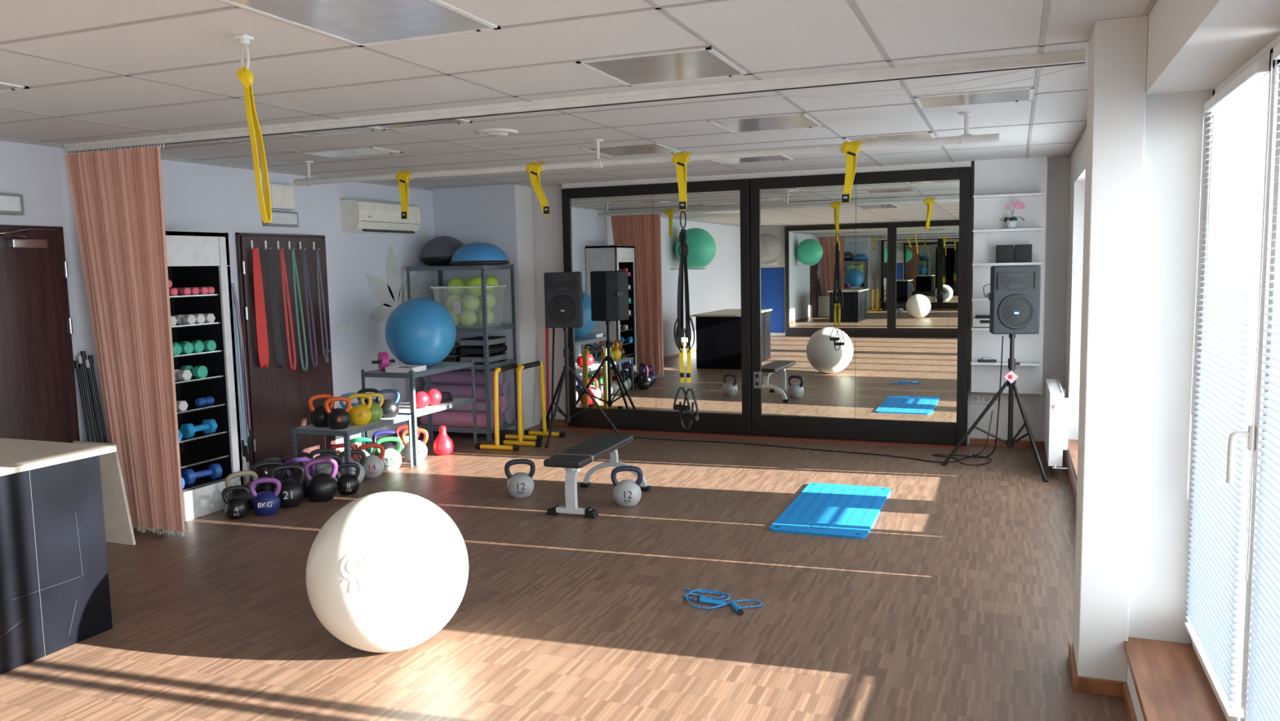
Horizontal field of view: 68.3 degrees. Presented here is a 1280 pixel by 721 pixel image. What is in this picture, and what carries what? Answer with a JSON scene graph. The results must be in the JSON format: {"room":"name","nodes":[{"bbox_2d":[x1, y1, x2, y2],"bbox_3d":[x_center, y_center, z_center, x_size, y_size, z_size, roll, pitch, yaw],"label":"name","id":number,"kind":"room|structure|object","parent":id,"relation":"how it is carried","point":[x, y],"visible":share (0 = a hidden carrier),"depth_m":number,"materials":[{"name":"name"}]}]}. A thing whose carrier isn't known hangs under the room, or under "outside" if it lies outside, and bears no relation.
{"room":"fitness studio","nodes":[
{"label":"fitness studio","id":0,"kind":"room"},
{"bbox_2d":[0,140,436,483],"bbox_3d":[-4.463,0.051,4.501,0.200,2.520,13.250,1,6,21],"label":"wall","id":1,"kind":"structure","parent":0,"point":[197,197],"depth_m":7.65,"materials":[{"name":"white paint"}]},
{"bbox_2d":[0,193,24,215],"bbox_3d":[-3.860,-0.935,5.621,0.066,0.125,0.360,1,6,21],"label":"emergency light","id":2,"kind":"object","parent":1,"relation":"attached to","point":[11,204],"visible":1,"depth_m":5.70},
{"bbox_2d":[0,224,79,442],"bbox_3d":[-3.836,0.187,5.668,0.117,1.993,1.016,1,6,21],"label":"door","id":3,"kind":"structure","parent":1,"relation":"in","point":[38,397],"depth_m":5.87,"materials":[{"name":"brown wood"}]},
{"bbox_2d":[231,280,253,463],"bbox_3d":[-3.160,0.094,7.359,0.133,1.418,0.155,1,6,21],"label":"tubes","id":4,"kind":"object","parent":1,"relation":"attached to","point":[245,450],"visible":0.59,"depth_m":7.36,"materials":[{"name":"rubber"}]},
{"bbox_2d":[262,182,295,209],"bbox_3d":[-2.983,-1.355,7.817,0.074,0.200,0.290,1,6,21],"label":"junction box","id":5,"kind":"object","parent":1,"relation":"attached to","point":[282,196],"visible":0.84,"depth_m":7.79,"materials":[{"name":"white plastic"}]},
{"bbox_2d":[262,210,298,226],"bbox_3d":[-2.981,-1.174,7.841,0.066,0.125,0.360,1,6,21],"label":"emergency light","id":6,"kind":"object","parent":1,"relation":"attached to","point":[279,219],"visible":0.77,"depth_m":7.83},
{"bbox_2d":[235,232,336,481],"bbox_3d":[-2.928,-0.062,7.973,0.109,1.993,1.016,1,6,21],"label":"door","id":7,"kind":"structure","parent":1,"relation":"in","point":[278,397],"depth_m":7.89,"materials":[{"name":"brown wood"}]},
{"bbox_2d":[250,240,268,367],"bbox_3d":[-3.045,-0.450,7.572,0.093,1.021,0.056,-5,7,-32],"label":"band","id":8,"kind":"object","parent":7,"relation":"attached to","point":[260,308],"visible":1,"depth_m":7.57,"materials":[{"name":"red rubber"}]},
{"bbox_2d":[264,240,282,368],"bbox_3d":[-2.993,-0.456,7.727,0.062,1.042,0.085,1,6,21],"label":"band","id":9,"kind":"object","parent":7,"relation":"attached to","point":[277,333],"visible":1,"depth_m":7.72,"materials":[{"name":"rubber"}]},
{"bbox_2d":[276,240,296,370],"bbox_3d":[-2.937,-0.452,7.869,0.062,1.080,0.103,1,6,21],"label":"band","id":10,"kind":"object","parent":7,"relation":"attached to","point":[284,277],"visible":1,"depth_m":7.86,"materials":[{"name":"rubber"}]},
{"bbox_2d":[288,240,307,370],"bbox_3d":[-2.887,-0.456,7.996,0.062,1.099,0.113,1,6,21],"label":"band","id":11,"kind":"object","parent":7,"relation":"attached to","point":[294,262],"visible":1,"depth_m":7.98,"materials":[{"name":"green rubber"}]},
{"bbox_2d":[298,241,317,366],"bbox_3d":[-2.841,-0.478,8.112,0.062,1.079,0.104,1,6,21],"label":"band","id":12,"kind":"object","parent":7,"relation":"attached to","point":[304,262],"visible":1,"depth_m":8.10,"materials":[{"name":"rubber"}]},
{"bbox_2d":[312,241,328,358],"bbox_3d":[-2.785,-0.524,8.253,0.062,1.019,0.082,1,6,21],"label":"band","id":13,"kind":"object","parent":7,"relation":"attached to","point":[313,242],"visible":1,"depth_m":8.23,"materials":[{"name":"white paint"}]},
{"bbox_2d":[340,199,420,234],"bbox_3d":[-2.450,-1.358,8.989,0.208,0.290,0.950,1,6,21],"label":"air conditioner","id":14,"kind":"object","parent":1,"relation":"attached to","point":[363,216],"visible":0.99,"depth_m":8.78,"materials":[{"name":"white plastic"}]},
{"bbox_2d":[364,243,419,364],"bbox_3d":[-2.429,-0.539,9.363,0.002,1.247,0.889,1,6,21],"label":"wall decal","id":15,"kind":"object","parent":1,"relation":"attached to","point":[387,294],"visible":0.74,"depth_m":9.28},
{"bbox_2d":[0,423,1128,720],"bbox_3d":[-1.367,1.414,3.423,6.800,0.100,13.250,1,6,21],"label":"floor","id":16,"kind":"structure","parent":0,"point":[956,603],"depth_m":4.62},
{"bbox_2d":[0,437,115,674],"bbox_3d":[-3.224,0.926,3.787,0.860,0.872,1.920,1,6,21],"label":"reception desk","id":17,"kind":"object","parent":16,"relation":"on","point":[55,593],"depth_m":4.22,"materials":[{"name":"black laminate"}]},
{"bbox_2d":[74,351,107,442],"bbox_3d":[-3.561,0.530,6.213,0.226,1.192,0.085,0,6,14],"label":"poles","id":18,"kind":"object","parent":16,"relation":"on","point":[88,363],"visible":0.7,"depth_m":6.19,"materials":[{"name":"black metal"}]},
{"bbox_2d":[72,440,136,545],"bbox_3d":[-3.405,0.835,5.998,0.540,0.620,0.078,1,6,21],"label":"leaning board","id":19,"kind":"object","parent":16,"relation":"on","point":[118,528],"visible":0.57,"depth_m":5.95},
{"bbox_2d":[99,231,244,528],"bbox_3d":[-3.272,0.098,6.586,0.471,1.965,0.730,1,6,21],"label":"dumbbell rack","id":20,"kind":"object","parent":16,"relation":"on","point":[194,259],"visible":0.3,"depth_m":6.77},
{"bbox_2d":[179,364,208,377],"bbox_3d":[-3.130,0.079,6.619,0.186,0.090,0.090,1,6,21],"label":"dumbbell","id":21,"kind":"object","parent":20,"relation":"on","point":[198,371],"depth_m":6.58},
{"bbox_2d":[179,418,217,437],"bbox_3d":[-3.118,0.478,6.669,0.110,0.095,0.252,1,6,21],"label":"dumbbell","id":22,"kind":"object","parent":20,"relation":"on","point":[208,425],"depth_m":6.64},
{"bbox_2d":[181,462,222,484],"bbox_3d":[-3.112,0.804,6.701,0.110,0.110,0.266,3,7,33],"label":"dumbbell","id":23,"kind":"object","parent":20,"relation":"on","point":[214,471],"depth_m":6.69,"materials":[{"name":"blue plastic"}]},
{"bbox_2d":[221,485,249,519],"bbox_3d":[-2.780,0.972,6.502,0.160,0.222,0.160,3,7,34],"label":"kettlebell","id":24,"kind":"object","parent":16,"relation":"on","point":[235,508],"visible":1,"depth_m":6.46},
{"bbox_2d":[224,470,257,510],"bbox_3d":[-2.832,0.923,6.722,0.199,0.278,0.199,1,6,18],"label":"kettlebell","id":25,"kind":"object","parent":16,"relation":"on","point":[235,493],"visible":0.52,"depth_m":6.67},
{"bbox_2d":[248,477,281,515],"bbox_3d":[-2.604,0.944,6.579,0.192,0.256,0.183,4,7,40],"label":"kettlebell","id":26,"kind":"object","parent":16,"relation":"on","point":[265,503],"visible":1,"depth_m":6.54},
{"bbox_2d":[250,460,286,493],"bbox_3d":[-2.725,0.886,6.936,0.219,0.306,0.219,3,7,34],"label":"kettlebell","id":27,"kind":"object","parent":16,"relation":"on","point":[260,487],"visible":0.4,"depth_m":6.89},
{"bbox_2d":[268,463,306,507],"bbox_3d":[-2.533,0.896,6.796,0.219,0.306,0.219,3,7,34],"label":"kettlebell","id":28,"kind":"object","parent":16,"relation":"on","point":[291,494],"visible":0.87,"depth_m":6.74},
{"bbox_2d":[284,457,316,497],"bbox_3d":[-2.554,0.873,7.098,0.208,0.292,0.208,3,7,35],"label":"kettlebell","id":29,"kind":"object","parent":16,"relation":"on","point":[295,475],"visible":0.41,"depth_m":7.07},
{"bbox_2d":[302,457,337,502],"bbox_3d":[-2.350,0.873,6.959,0.224,0.311,0.224,-1,6,6],"label":"kettlebell","id":30,"kind":"object","parent":16,"relation":"on","point":[321,486],"visible":0.99,"depth_m":6.89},
{"bbox_2d":[308,448,337,474],"bbox_3d":[-2.528,0.838,7.544,0.195,0.272,0.195,3,7,34],"label":"kettlebell","id":31,"kind":"object","parent":16,"relation":"on","point":[313,452],"visible":0.26,"depth_m":7.51,"materials":[{"name":"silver metal"}]},
{"bbox_2d":[313,453,342,481],"bbox_3d":[-2.417,0.859,7.308,0.221,0.272,0.196,-3,6,-21],"label":"kettlebell","id":32,"kind":"object","parent":16,"relation":"on","point":[327,469],"depth_m":7.28,"materials":[{"name":"grey metal"}]},
{"bbox_2d":[335,462,359,494],"bbox_3d":[-2.213,0.890,7.144,0.170,0.236,0.170,3,7,34],"label":"kettlebell","id":33,"kind":"object","parent":16,"relation":"on","point":[347,483],"visible":0.93,"depth_m":7.10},
{"bbox_2d":[338,448,365,483],"bbox_3d":[-2.286,0.840,7.503,0.192,0.267,0.192,2,7,29],"label":"kettlebell","id":34,"kind":"object","parent":16,"relation":"on","point":[362,474],"visible":0.36,"depth_m":7.48,"materials":[{"name":"silver metal"}]},
{"bbox_2d":[292,413,413,473],"bbox_3d":[-2.344,0.722,7.772,0.531,0.450,0.841,1,6,21],"label":"storage rack","id":35,"kind":"object","parent":16,"relation":"on","point":[351,429],"visible":0.61,"depth_m":7.47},
{"bbox_2d":[307,394,334,426],"bbox_3d":[-2.546,0.397,7.558,0.208,0.256,0.184,-5,7,-33],"label":"kettlebell","id":36,"kind":"object","parent":35,"relation":"on","point":[318,415],"depth_m":7.50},
{"bbox_2d":[324,396,351,429],"bbox_3d":[-2.373,0.409,7.425,0.203,0.250,0.180,-3,6,-21],"label":"kettlebell","id":37,"kind":"object","parent":35,"relation":"on","point":[337,418],"depth_m":7.38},
{"bbox_2d":[346,393,372,425],"bbox_3d":[-2.259,0.389,7.605,0.203,0.250,0.180,-3,6,-21],"label":"kettlebell","id":38,"kind":"object","parent":35,"relation":"on","point":[360,414],"depth_m":7.56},
{"bbox_2d":[360,392,383,421],"bbox_3d":[-2.207,0.381,7.789,0.185,0.228,0.164,-3,6,-21],"label":"kettlebell","id":39,"kind":"object","parent":35,"relation":"on","point":[376,411],"depth_m":7.75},
{"bbox_2d":[376,388,399,417],"bbox_3d":[-2.119,0.358,7.957,0.192,0.236,0.170,-2,6,-10],"label":"kettlebell","id":40,"kind":"object","parent":35,"relation":"on","point":[390,407],"depth_m":7.92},
{"bbox_2d":[356,443,384,477],"bbox_3d":[-2.198,0.813,7.724,0.196,0.272,0.196,3,7,35],"label":"kettlebell","id":41,"kind":"object","parent":16,"relation":"on","point":[373,465],"visible":0.86,"depth_m":7.68,"materials":[{"name":"silver metal"}]},
{"bbox_2d":[371,430,398,456],"bbox_3d":[-2.243,0.752,8.319,0.199,0.278,0.199,3,7,34],"label":"kettlebell","id":42,"kind":"object","parent":16,"relation":"on","point":[386,445],"visible":0.58,"depth_m":8.28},
{"bbox_2d":[306,491,468,652],"bbox_3d":[-1.114,0.932,4.191,0.696,0.696,0.696,-3,6,-20],"label":"exercise ball","id":43,"kind":"object","parent":16,"relation":"on","point":[387,571],"visible":1,"depth_m":3.94,"materials":[{"name":"white plastic"}]},
{"bbox_2d":[375,436,402,471],"bbox_3d":[-2.118,0.783,7.981,0.200,0.278,0.200,3,7,35],"label":"kettlebell","id":44,"kind":"object","parent":16,"relation":"on","point":[392,459],"visible":0.84,"depth_m":7.93,"materials":[{"name":"silver metal"}]},
{"bbox_2d":[400,427,428,462],"bbox_3d":[-1.983,0.739,8.323,0.210,0.292,0.210,3,7,38],"label":"kettlebell","id":45,"kind":"object","parent":16,"relation":"on","point":[422,448],"visible":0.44,"depth_m":8.28,"materials":[{"name":"silver metal"}]},
{"bbox_2d":[360,359,477,465],"bbox_3d":[-1.996,0.442,8.642,0.531,0.820,1.001,1,6,21],"label":"storage rack","id":46,"kind":"object","parent":16,"relation":"on","point":[406,407],"visible":0.77,"depth_m":8.42,"materials":[{"name":"grey metal"}]},
{"bbox_2d":[371,351,395,371],"bbox_3d":[-2.265,0.010,8.334,0.200,0.170,0.170,-4,7,-30],"label":"roller wheel","id":47,"kind":"object","parent":46,"relation":"on","point":[383,360],"depth_m":8.29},
{"bbox_2d":[384,364,426,373],"bbox_3d":[-2.044,0.075,8.243,0.280,0.050,0.220,1,6,21],"label":"storage bin","id":48,"kind":"object","parent":46,"relation":"on","point":[397,368],"visible":1,"depth_m":8.18,"materials":[{"name":"white plastic"}]},
{"bbox_2d":[385,297,456,366],"bbox_3d":[-1.987,-0.252,8.563,0.630,0.628,0.629,0,6,14],"label":"exercise ball","id":49,"kind":"object","parent":46,"relation":"on","point":[419,331],"visible":0.98,"depth_m":8.34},
{"bbox_2d":[415,391,429,408],"bbox_3d":[-1.946,0.349,8.396,0.153,0.150,0.150,1,6,21],"label":"medicine ball","id":50,"kind":"object","parent":46,"relation":"in","point":[422,398],"visible":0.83,"depth_m":8.34,"materials":[{"name":"red plastic"}]},
{"bbox_2d":[432,425,453,455],"bbox_3d":[-1.791,0.721,8.591,0.190,0.268,0.190,1,6,21],"label":"kettlebell","id":51,"kind":"object","parent":16,"relation":"on","point":[443,445],"visible":1,"depth_m":8.54,"materials":[{"name":"red plastic"}]},
{"bbox_2d":[406,264,518,440],"bbox_3d":[-1.788,-0.104,9.587,0.886,1.710,0.591,1,6,21],"label":"shelving","id":52,"kind":"object","parent":16,"relation":"on","point":[485,328],"visible":0.56,"depth_m":9.30,"materials":[{"name":"grey metal"}]},
{"bbox_2d":[419,235,464,266],"bbox_3d":[-1.992,-1.117,9.629,0.500,0.301,0.500,1,6,21],"label":"dome","id":53,"kind":"object","parent":52,"relation":"on","point":[439,251],"visible":0.88,"depth_m":9.44,"materials":[{"name":"black plastic"}]},
{"bbox_2d":[440,342,471,361],"bbox_3d":[-1.939,-0.076,9.623,0.400,0.179,0.420,1,6,21],"label":"step","id":54,"kind":"structure","parent":52,"relation":"in","point":[454,355],"depth_m":9.39,"materials":[{"name":"black plastic"}]},
{"bbox_2d":[420,410,494,428],"bbox_3d":[-1.834,0.588,9.469,0.772,0.156,0.156,1,6,21],"label":"exercise mat","id":55,"kind":"object","parent":52,"relation":"on","point":[447,418],"visible":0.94,"depth_m":9.40,"materials":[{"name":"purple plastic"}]},
{"bbox_2d":[442,398,494,413],"bbox_3d":[-1.803,0.445,9.528,0.782,0.156,0.156,1,6,21],"label":"exercise mat","id":56,"kind":"object","parent":55,"relation":"on","point":[480,405],"visible":0.28,"depth_m":9.39,"materials":[{"name":"plastic"}]},
{"bbox_2d":[422,383,493,400],"bbox_3d":[-1.812,0.318,9.431,0.732,0.156,0.156,1,6,21],"label":"exercise mat","id":57,"kind":"object","parent":56,"relation":"on","point":[455,390],"visible":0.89,"depth_m":9.34,"materials":[{"name":"plastic"}]},
{"bbox_2d":[422,369,493,386],"bbox_3d":[-1.822,0.174,9.506,0.752,0.156,0.156,1,6,21],"label":"exercise mat","id":58,"kind":"object","parent":57,"relation":"on","point":[455,376],"visible":0.76,"depth_m":9.43,"materials":[{"name":"plastic"}]},
{"bbox_2d":[430,275,506,326],"bbox_3d":[-1.706,-0.592,9.453,0.610,0.500,0.440,1,6,21],"label":"clear storage bin","id":59,"kind":"object","parent":52,"relation":"on","point":[456,286],"visible":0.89,"depth_m":9.37,"materials":[{"name":"plastic"}]},
{"bbox_2d":[448,242,509,265],"bbox_3d":[-1.594,-1.058,9.358,0.590,0.222,0.590,1,6,21],"label":"dome","id":60,"kind":"object","parent":52,"relation":"on","point":[475,253],"visible":1,"depth_m":9.15,"materials":[{"name":"blue plastic"}]},
{"bbox_2d":[459,336,507,364],"bbox_3d":[-1.568,-0.104,9.473,0.320,0.251,0.400,1,6,21],"label":"step","id":61,"kind":"structure","parent":52,"relation":"in","point":[496,352],"depth_m":9.34,"materials":[{"name":"black plastic"}]},
{"bbox_2d":[431,184,540,429],"bbox_3d":[-1.629,-0.560,10.048,0.988,2.520,0.390,1,6,21],"label":"column","id":62,"kind":"structure","parent":16,"relation":"on","point":[502,216],"depth_m":9.79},
{"bbox_2d":[475,363,542,450],"bbox_3d":[-1.249,0.422,8.971,0.430,0.765,0.572,1,6,19],"label":"bar","id":63,"kind":"object","parent":16,"relation":"on","point":[478,446],"visible":0.85,"depth_m":8.74,"materials":[{"name":"yellow metal"}]},
{"bbox_2d":[504,458,535,497],"bbox_3d":[-0.882,0.862,6.949,0.198,0.278,0.198,3,7,38],"label":"kettlebell","id":64,"kind":"object","parent":16,"relation":"on","point":[520,484],"visible":1,"depth_m":6.90,"materials":[{"name":"silver metal"}]},
{"bbox_2d":[499,360,565,446],"bbox_3d":[-1.049,0.400,9.149,0.430,0.765,0.572,1,6,20],"label":"bar","id":65,"kind":"object","parent":16,"relation":"on","point":[502,442],"visible":1,"depth_m":8.99,"materials":[{"name":"yellow metal"}]},
{"bbox_2d":[545,327,554,428],"bbox_3d":[-0.955,0.083,9.911,0.101,1.244,0.266,0,6,9],"label":"bars","id":66,"kind":"object","parent":16,"relation":"on","point":[546,329],"visible":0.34,"depth_m":9.91,"materials":[{"name":"metal"}]},
{"bbox_2d":[540,271,621,447],"bbox_3d":[-0.774,-0.028,9.111,0.933,1.636,0.788,2,6,25],"label":"speaker","id":67,"kind":"object","parent":16,"relation":"on","point":[563,296],"visible":0.91,"depth_m":9.04},
{"bbox_2d":[543,433,650,518],"bbox_3d":[-0.341,0.810,6.708,0.550,0.407,1.020,1,6,20],"label":"weight bench","id":68,"kind":"object","parent":16,"relation":"on","point":[573,459],"visible":0.93,"depth_m":6.43,"materials":[{"name":"leather"}]},
{"bbox_2d":[610,465,643,506],"bbox_3d":[-0.091,0.877,6.638,0.200,0.278,0.200,3,7,35],"label":"kettlebell","id":69,"kind":"object","parent":16,"relation":"on","point":[626,492],"visible":1,"depth_m":6.59,"materials":[{"name":"silver metal"}]},
{"bbox_2d":[683,586,762,615],"bbox_3d":[0.364,1.187,4.700,0.456,0.028,0.245,3,7,39],"label":"rope","id":70,"kind":"object","parent":16,"relation":"on","point":[713,600],"visible":1,"depth_m":4.68,"materials":[{"name":"blue rubber"}]},
{"bbox_2d":[565,426,966,448],"bbox_3d":[1.070,0.737,9.114,3.940,0.018,0.060,1,6,21],"label":"ledge","id":71,"kind":"object","parent":16,"relation":"on","point":[567,427],"visible":1,"depth_m":9.01,"materials":[{"name":"brown wood"}]},
{"bbox_2d":[633,335,1003,465],"bbox_3d":[1.424,0.272,8.498,3.436,1.048,0.694,1,6,21],"label":"cable","id":72,"kind":"object","parent":16,"relation":"on","point":[935,455],"visible":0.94,"depth_m":8.08,"materials":[{"name":"black rubber"}]},
{"bbox_2d":[768,482,890,538],"bbox_3d":[1.325,1.001,6.431,0.600,0.016,1.330,1,6,21],"label":"exercise mat","id":73,"kind":"object","parent":16,"relation":"on","point":[828,509],"visible":1,"depth_m":6.31,"materials":[{"name":"blue plastic"}]},
{"bbox_2d":[941,379,1048,481],"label":"speaker stand","id":74,"kind":"object","parent":16,"relation":"on","point":[1011,440],"depth_m":7.53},
{"bbox_2d":[988,265,1040,372],"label":"speaker","id":75,"kind":"object","parent":74,"relation":"on","point":[1014,296],"depth_m":7.31},
{"bbox_2d":[1072,15,1148,681],"bbox_3d":[1.812,0.010,3.661,0.170,2.520,0.340,1,6,21],"label":"pillar","id":76,"kind":"structure","parent":16,"relation":"on","point":[1117,52],"depth_m":3.51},
{"bbox_2d":[0,0,1149,188],"bbox_3d":[-1.419,-1.202,3.161,6.800,0.120,13.250,1,6,21],"label":"ceiling","id":77,"kind":"structure","parent":0,"point":[760,35],"depth_m":4.21,"materials":[{"name":"tile"}]},
{"bbox_2d":[233,33,271,222],"bbox_3d":[-1.395,-0.832,3.413,0.104,0.667,0.050,1,6,21],"label":"band","id":78,"kind":"object","parent":77,"relation":"hanging from","point":[245,76],"visible":1,"depth_m":3.41,"materials":[{"name":"yellow fabric"}]},
{"bbox_2d":[293,126,385,137],"bbox_3d":[-1.848,-1.376,5.641,0.580,0.010,0.280,1,6,21],"label":"ceiling light panel","id":79,"kind":"object","parent":77,"relation":"in","point":[371,128],"depth_m":5.70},
{"bbox_2d":[300,146,402,158],"bbox_3d":[-2.052,-1.480,6.727,0.600,0.010,0.360,1,6,21],"label":"ceiling light panel","id":80,"kind":"object","parent":77,"relation":"in","point":[366,151],"depth_m":6.71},
{"bbox_2d":[217,0,500,46],"bbox_3d":[-0.984,-1.119,2.906,0.600,0.010,1.160,1,6,21],"label":"ceiling light panel","id":81,"kind":"object","parent":77,"relation":"in","point":[360,23],"depth_m":3.16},
{"bbox_2d":[373,118,471,129],"bbox_3d":[-1.289,-1.365,5.422,0.580,0.010,0.280,1,6,21],"label":"ceiling light panel","id":82,"kind":"object","parent":77,"relation":"in","point":[461,121],"depth_m":5.48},
{"bbox_2d":[476,128,518,136],"bbox_3d":[-0.885,-1.412,5.873,0.260,0.024,0.260,1,6,21],"label":"ceiling vent","id":83,"kind":"object","parent":77,"relation":"attached to","point":[492,131],"depth_m":5.81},
{"bbox_2d":[63,48,1085,152],"bbox_3d":[-0.924,-1.313,5.015,5.960,0.048,0.095,1,6,21],"label":"track","id":84,"kind":"object","parent":77,"relation":"attached to","point":[1073,57],"visible":0.95,"depth_m":4.62,"materials":[{"name":"metal"}]},
{"bbox_2d":[65,143,190,536],"bbox_3d":[-3.268,-0.110,6.019,0.833,2.456,0.072,1,6,21],"label":"curtain","id":85,"kind":"object","parent":84,"relation":"hanging from","point":[117,194],"visible":0.91,"depth_m":5.99,"materials":[{"name":"fabric"}]},
{"bbox_2d":[0,0,1156,191],"bbox_3d":[-1.543,-1.135,3.218,6.130,0.020,12.850,1,6,21],"label":"grid","id":86,"kind":"object","parent":77,"relation":"attached to","point":[852,3],"depth_m":4.73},
{"bbox_2d":[579,142,683,156],"bbox_3d":[-0.054,-1.539,6.913,0.580,0.010,0.580,1,6,21],"label":"ceiling light panel","id":87,"kind":"object","parent":77,"relation":"in","point":[645,148],"depth_m":6.88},
{"bbox_2d":[293,111,999,186],"bbox_3d":[-0.299,-1.392,6.367,5.090,0.186,0.080,1,6,21],"label":"suspension rail","id":88,"kind":"object","parent":77,"relation":"hanging from","point":[967,139],"visible":1,"depth_m":6.17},
{"bbox_2d":[395,169,413,219],"bbox_3d":[-1.725,-1.216,6.943,0.122,0.357,0.080,1,6,21],"label":"strap","id":89,"kind":"object","parent":88,"relation":"hanging from","point":[402,177],"depth_m":6.92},
{"bbox_2d":[526,161,550,215],"bbox_3d":[-0.696,-1.188,6.539,0.174,0.374,0.080,1,6,21],"label":"strap","id":90,"kind":"object","parent":88,"relation":"hanging from","point":[534,169],"depth_m":6.51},
{"bbox_2d":[672,151,698,429],"bbox_3d":[0.295,-0.448,6.214,0.184,1.820,0.103,1,6,21],"label":"trainer","id":91,"kind":"object","parent":88,"relation":"hanging from","point":[681,159],"depth_m":6.20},
{"bbox_2d":[840,140,862,204],"bbox_3d":[1.290,-1.147,5.757,0.122,0.379,0.080,1,6,21],"label":"strap","id":92,"kind":"object","parent":88,"relation":"hanging from","point":[851,149],"depth_m":5.73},
{"bbox_2d":[575,47,748,86],"bbox_3d":[0.111,-1.257,4.068,0.580,0.010,0.580,1,6,21],"label":"ceiling light panel","id":93,"kind":"object","parent":77,"relation":"in","point":[700,64],"depth_m":4.04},
{"bbox_2d":[711,155,793,164],"bbox_3d":[0.880,-1.628,7.615,0.600,0.010,0.580,1,6,21],"label":"ceiling light panel","id":94,"kind":"object","parent":77,"relation":"in","point":[781,157],"depth_m":7.71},
{"bbox_2d":[706,112,823,133],"bbox_3d":[0.770,-1.437,5.734,0.580,0.010,0.580,1,6,21],"label":"ceiling light panel","id":95,"kind":"object","parent":77,"relation":"in","point":[793,121],"depth_m":5.71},
{"bbox_2d":[843,131,934,142],"bbox_3d":[1.767,-1.546,6.624,0.580,0.010,0.580,1,6,21],"label":"ceiling light panel","id":96,"kind":"object","parent":77,"relation":"in","point":[919,135],"depth_m":6.47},
{"bbox_2d":[913,86,1034,109],"bbox_3d":[1.765,-1.383,4.989,0.580,0.010,0.400,1,6,21],"label":"ceiling light panel","id":97,"kind":"object","parent":77,"relation":"in","point":[1021,94],"depth_m":4.96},
{"bbox_2d":[533,157,1070,444],"bbox_3d":[1.062,-0.531,9.223,6.600,2.520,0.350,1,6,21],"label":"wall","id":98,"kind":"structure","parent":0,"point":[548,239],"depth_m":8.44,"materials":[{"name":"white paint"}]},
{"bbox_2d":[561,178,751,435],"bbox_3d":[0.165,-0.519,9.450,1.965,2.445,0.150,1,6,21],"label":"mirror panel","id":99,"kind":"object","parent":98,"relation":"attached to","point":[624,242],"visible":0.92,"depth_m":9.38,"materials":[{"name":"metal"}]},
{"bbox_2d":[540,417,1044,448],"bbox_3d":[1.321,0.700,9.219,5.130,0.060,0.015,1,6,21],"label":"baseboard","id":100,"kind":"structure","parent":98,"relation":"attached to","point":[1020,443],"depth_m":8.48,"materials":[{"name":"brown wood"}]},
{"bbox_2d":[750,167,971,445],"bbox_3d":[2.000,-0.482,8.721,1.965,2.445,0.162,1,6,21],"label":"mirror panel","id":101,"kind":"object","parent":98,"relation":"attached to","point":[860,308],"visible":1,"depth_m":8.65,"materials":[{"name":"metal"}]},
{"bbox_2d":[970,394,1004,404],"bbox_3d":[3.115,0.345,8.469,0.276,0.080,0.016,1,6,21],"label":"wall socket","id":102,"kind":"object","parent":98,"relation":"attached to","point":[975,398],"visible":0.89,"depth_m":8.47,"materials":[{"name":"white plastic"}]},
{"bbox_2d":[970,156,1047,394],"bbox_3d":[3.183,-0.719,8.158,0.580,2.020,0.330,1,6,21],"label":"wall shelf unit","id":103,"kind":"object","parent":98,"relation":"attached to","point":[998,183],"depth_m":8.16,"materials":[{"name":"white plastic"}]},
{"bbox_2d":[999,200,1025,228],"bbox_3d":[3.159,-1.234,8.018,0.194,0.235,0.156,4,8,43],"label":"potted orchid","id":104,"kind":"object","parent":103,"relation":"on","point":[1011,223],"visible":0.99,"depth_m":8.00,"materials":[{"name":"pink plant"}]},
{"bbox_2d":[995,244,1031,262],"bbox_3d":[3.192,-0.911,8.062,0.285,0.150,0.104,1,6,21],"label":"speakers","id":105,"kind":"object","parent":103,"relation":"on","point":[1004,253],"visible":1,"depth_m":8.02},
{"bbox_2d":[730,63,1088,97],"bbox_3d":[1.166,-1.312,4.533,1.801,0.033,0.467,1,6,21],"label":"wire","id":106,"kind":"object","parent":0,"point":[1087,64],"depth_m":4.59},
{"bbox_2d":[1064,0,1279,720],"bbox_3d":[1.528,0.167,2.142,0.420,2.520,12.850,1,6,21],"label":"wall","id":107,"kind":"structure","parent":0,"point":[1194,46],"depth_m":3.44,"materials":[{"name":"white paint"}]},
{"bbox_2d":[1044,378,1069,470],"bbox_3d":[3.305,0.491,7.487,0.146,0.578,0.935,1,6,21],"label":"radiator","id":108,"kind":"object","parent":107,"relation":"attached to","point":[1056,405],"visible":1,"depth_m":7.13,"materials":[{"name":"white metal"}]},
{"bbox_2d":[1062,449,1137,720],"bbox_3d":[1.271,1.385,2.376,0.185,0.060,12.850,1,6,21],"label":"baseboard","id":109,"kind":"structure","parent":107,"relation":"attached to","point":[1080,683],"depth_m":3.62,"materials":[{"name":"brown wood"}]},
{"bbox_2d":[1067,439,1226,720],"bbox_3d":[1.429,1.222,2.215,0.250,0.030,11.500,1,6,21],"label":"sill","id":110,"kind":"structure","parent":107,"relation":"attached to","point":[1171,682],"depth_m":3.23,"materials":[{"name":"brown wood"}]},
{"bbox_2d":[1184,42,1279,720],"bbox_3d":[1.363,0.211,1.789,0.031,1.870,3.472,1,6,21],"label":"blind","id":111,"kind":"object","parent":107,"relation":"attached to","point":[1212,626],"visible":1,"depth_m":2.78,"materials":[{"name":"white plastic"}]},
{"bbox_2d":[1189,34,1279,720],"bbox_3d":[1.380,0.233,1.765,0.146,2.030,3.630,1,6,21],"label":"frame","id":112,"kind":"object","parent":107,"relation":"attached to","point":[1264,54],"visible":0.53,"depth_m":2.66,"materials":[{"name":"white plastic"}]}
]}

